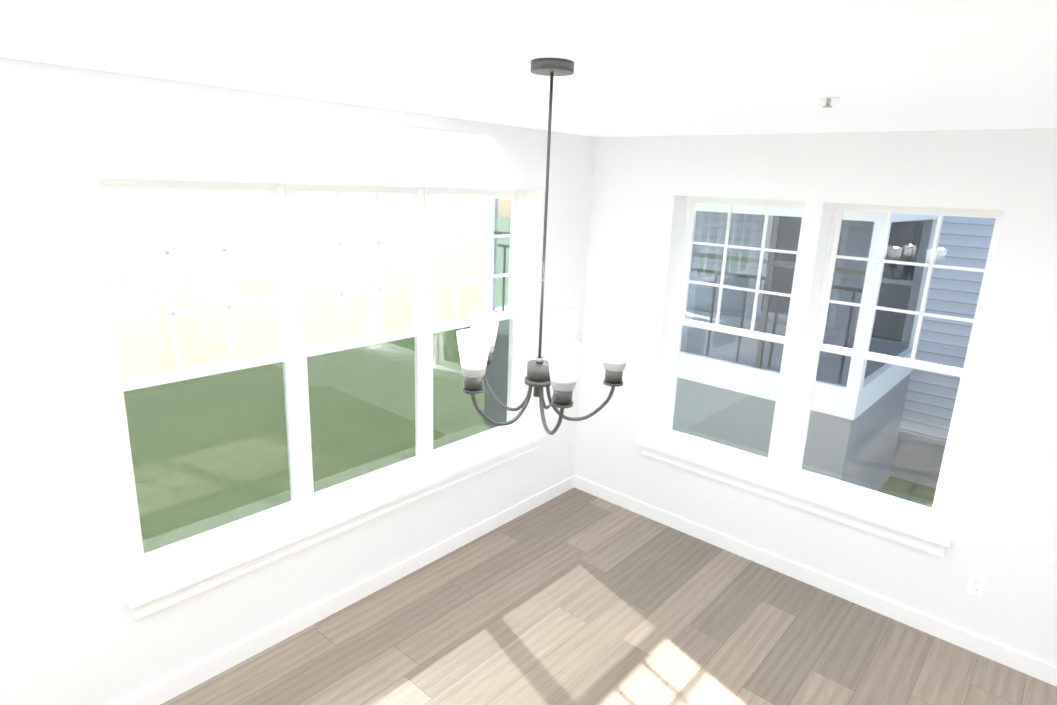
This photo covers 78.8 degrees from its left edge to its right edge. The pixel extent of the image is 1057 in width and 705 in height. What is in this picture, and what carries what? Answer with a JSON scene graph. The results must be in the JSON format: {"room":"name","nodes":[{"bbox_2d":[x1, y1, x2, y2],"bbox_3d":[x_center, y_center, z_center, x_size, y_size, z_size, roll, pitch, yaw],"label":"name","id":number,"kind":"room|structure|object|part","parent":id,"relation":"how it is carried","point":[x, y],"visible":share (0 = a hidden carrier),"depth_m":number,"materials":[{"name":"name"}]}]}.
{"room":"dining room","nodes":[
{"label":"dining room","id":0,"kind":"room"},
{"bbox_2d":[0,57,1056,704],"bbox_3d":[1.446,1.395,-0.892,10.290,2.840,9.320,15,19,39],"label":"wall","id":1,"kind":"structure","parent":0,"point":[72,579],"depth_m":3.39,"materials":[{"name":"white paint"}]},
{"bbox_2d":[95,177,302,588],"bbox_3d":[-1.518,0.105,3.126,0.258,1.828,0.882,15,19,39],"label":"window","id":2,"kind":"structure","parent":1,"relation":"in","point":[215,452],"depth_m":3.26,"materials":[{"name":"white"}]},
{"bbox_2d":[126,429,545,620],"bbox_3d":[-0.907,0.902,3.993,0.232,0.127,2.875,15,19,39],"label":"window sill","id":3,"kind":"structure","parent":1,"relation":"attached to","point":[167,594],"depth_m":3.59,"materials":[{"name":"white wood"}]},
{"bbox_2d":[118,476,573,704],"bbox_3d":[-2.402,1.799,2.385,0.014,0.105,8.460,15,19,39],"label":"baseboard","id":4,"kind":"structure","parent":1,"relation":"attached to","point":[177,685],"depth_m":3.73,"materials":[{"name":"white wood"}]},
{"bbox_2d":[285,183,443,507],"bbox_3d":[-0.920,-0.046,3.789,0.258,1.828,0.923,15,19,39],"label":"window","id":5,"kind":"structure","parent":1,"relation":"in","point":[363,407],"depth_m":3.90,"materials":[{"name":"white"}]},
{"bbox_3d":[-1.282,0.009,3.511,0.080,1.812,0.019,15,19,39],"label":"rear window mullion","id":6,"kind":"part","parent":5,"relation":"part of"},
{"bbox_3d":[-0.685,-0.141,4.173,0.080,1.812,0.019,15,19,39],"label":"rear window mullion","id":7,"kind":"part","parent":5,"relation":"part of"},
{"bbox_2d":[428,187,542,460],"bbox_3d":[-0.321,-0.196,4.452,0.258,1.828,0.882,15,19,39],"label":"window","id":8,"kind":"structure","parent":1,"relation":"in","point":[457,420],"depth_m":4.62,"materials":[{"name":"white"}]},
{"bbox_2d":[651,195,804,477],"bbox_3d":[1.385,-0.137,4.482,0.884,1.828,0.254,15,19,39],"label":"window","id":9,"kind":"structure","parent":1,"relation":"in","point":[678,278],"depth_m":4.61,"materials":[{"name":"white"}]},
{"bbox_2d":[637,435,951,557],"bbox_3d":[1.677,0.904,4.368,2.054,0.127,0.232,15,19,39],"label":"window sill","id":10,"kind":"structure","parent":1,"relation":"attached to","point":[855,517],"depth_m":4.18,"materials":[{"name":"white wood"}]},
{"bbox_2d":[574,475,1056,686],"bbox_3d":[1.673,1.431,4.394,3.379,0.105,0.013,15,19,39],"label":"baseboard","id":11,"kind":"structure","parent":1,"relation":"attached to","point":[1026,664],"depth_m":4.10,"materials":[{"name":"white wood"}]},
{"bbox_2d":[781,202,1004,533],"bbox_3d":[2.126,0.056,3.856,0.884,1.828,0.254,15,19,39],"label":"window","id":12,"kind":"structure","parent":1,"relation":"in","point":[824,268],"depth_m":3.93,"materials":[{"name":"white"}]},
{"bbox_2d":[966,574,985,597],"bbox_3d":[2.513,1.310,3.611,0.072,0.115,0.008,15,19,39],"label":"outlet","id":13,"kind":"object","parent":1,"relation":"attached to","point":[976,584],"visible":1,"depth_m":3.61,"materials":[{"name":"white plastic"}]},
{"bbox_2d":[0,0,1056,136],"bbox_3d":[-0.852,-0.649,0.718,3.530,0.120,9.320,15,19,39],"label":"ceiling","id":14,"kind":"structure","parent":0,"point":[675,67],"depth_m":1.84,"materials":[{"name":"white paint"}]},
{"bbox_2d":[457,58,633,434],"bbox_3d":[0.032,-0.321,2.065,0.567,1.128,0.583,15,19,39],"label":"chandelier","id":15,"kind":"object","parent":14,"relation":"hanging from","point":[537,377],"depth_m":2.06,"materials":[{"name":"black metal"}]},
{"bbox_3d":[-0.170,0.005,1.997,0.108,0.137,0.108,15,19,39],"label":"chandelier shade","id":16,"kind":"part","parent":15,"relation":"part of","materials":[{"name":"white glass"}]},
{"bbox_3d":[-0.157,-0.069,2.281,0.108,0.137,0.108,15,19,39],"label":"chandelier shade","id":17,"kind":"part","parent":15,"relation":"part of","materials":[{"name":"white glass"}]},
{"bbox_3d":[0.126,-0.079,2.361,0.108,0.137,0.108,15,19,39],"label":"chandelier shade","id":18,"kind":"part","parent":15,"relation":"part of","materials":[{"name":"white glass"}]},
{"bbox_3d":[0.106,0.041,1.901,0.108,0.137,0.108,15,19,39],"label":"chandelier shade","id":19,"kind":"part","parent":15,"relation":"part of","materials":[{"name":"white glass"}]},
{"bbox_3d":[0.288,-0.011,2.125,0.108,0.137,0.108,15,19,39],"label":"chandelier shade","id":20,"kind":"part","parent":15,"relation":"part of","materials":[{"name":"white glass"}]},
{"bbox_2d":[818,96,839,107],"bbox_3d":[1.123,-0.935,2.409,0.076,0.034,0.075,15,19,39],"label":"sprinkler","id":21,"kind":"object","parent":14,"relation":"attached to","point":[828,100],"visible":1,"depth_m":2.40,"materials":[{"name":"white metal"}]},
{"bbox_2d":[161,488,1056,704],"bbox_3d":[1.390,2.826,-0.517,10.290,0.120,9.320,15,19,39],"label":"floor","id":22,"kind":"structure","parent":0,"point":[574,596],"depth_m":3.65,"materials":[{"name":"brown wood"}]},
{"label":"outside","id":23,"kind":"structure","parent":0,"visible":0},
{"bbox_2d":[102,217,935,507],"bbox_3d":[0.719,1.934,5.379,80.000,0.200,80.000,15,19,39],"label":"ground","id":24,"kind":"structure","parent":23,"point":[247,312],"depth_m":18.48,"materials":[{"name":"green plant"}]},
{"bbox_2d":[486,195,943,491],"bbox_3d":[1.776,-0.635,7.403,4.920,3.820,2.515,15,19,39],"label":"porch","id":25,"kind":"object","parent":24,"relation":"on","point":[827,369],"depth_m":6.02,"materials":[{"name":"white wood"}]},
{"bbox_2d":[687,211,995,488],"bbox_3d":[11.170,-1.827,5.852,18.400,7.620,8.045,15,19,39],"label":"neighbouring house","id":26,"kind":"structure","parent":24,"relation":"on","point":[958,280],"depth_m":7.08,"materials":[{"name":"blue"}]}
]}

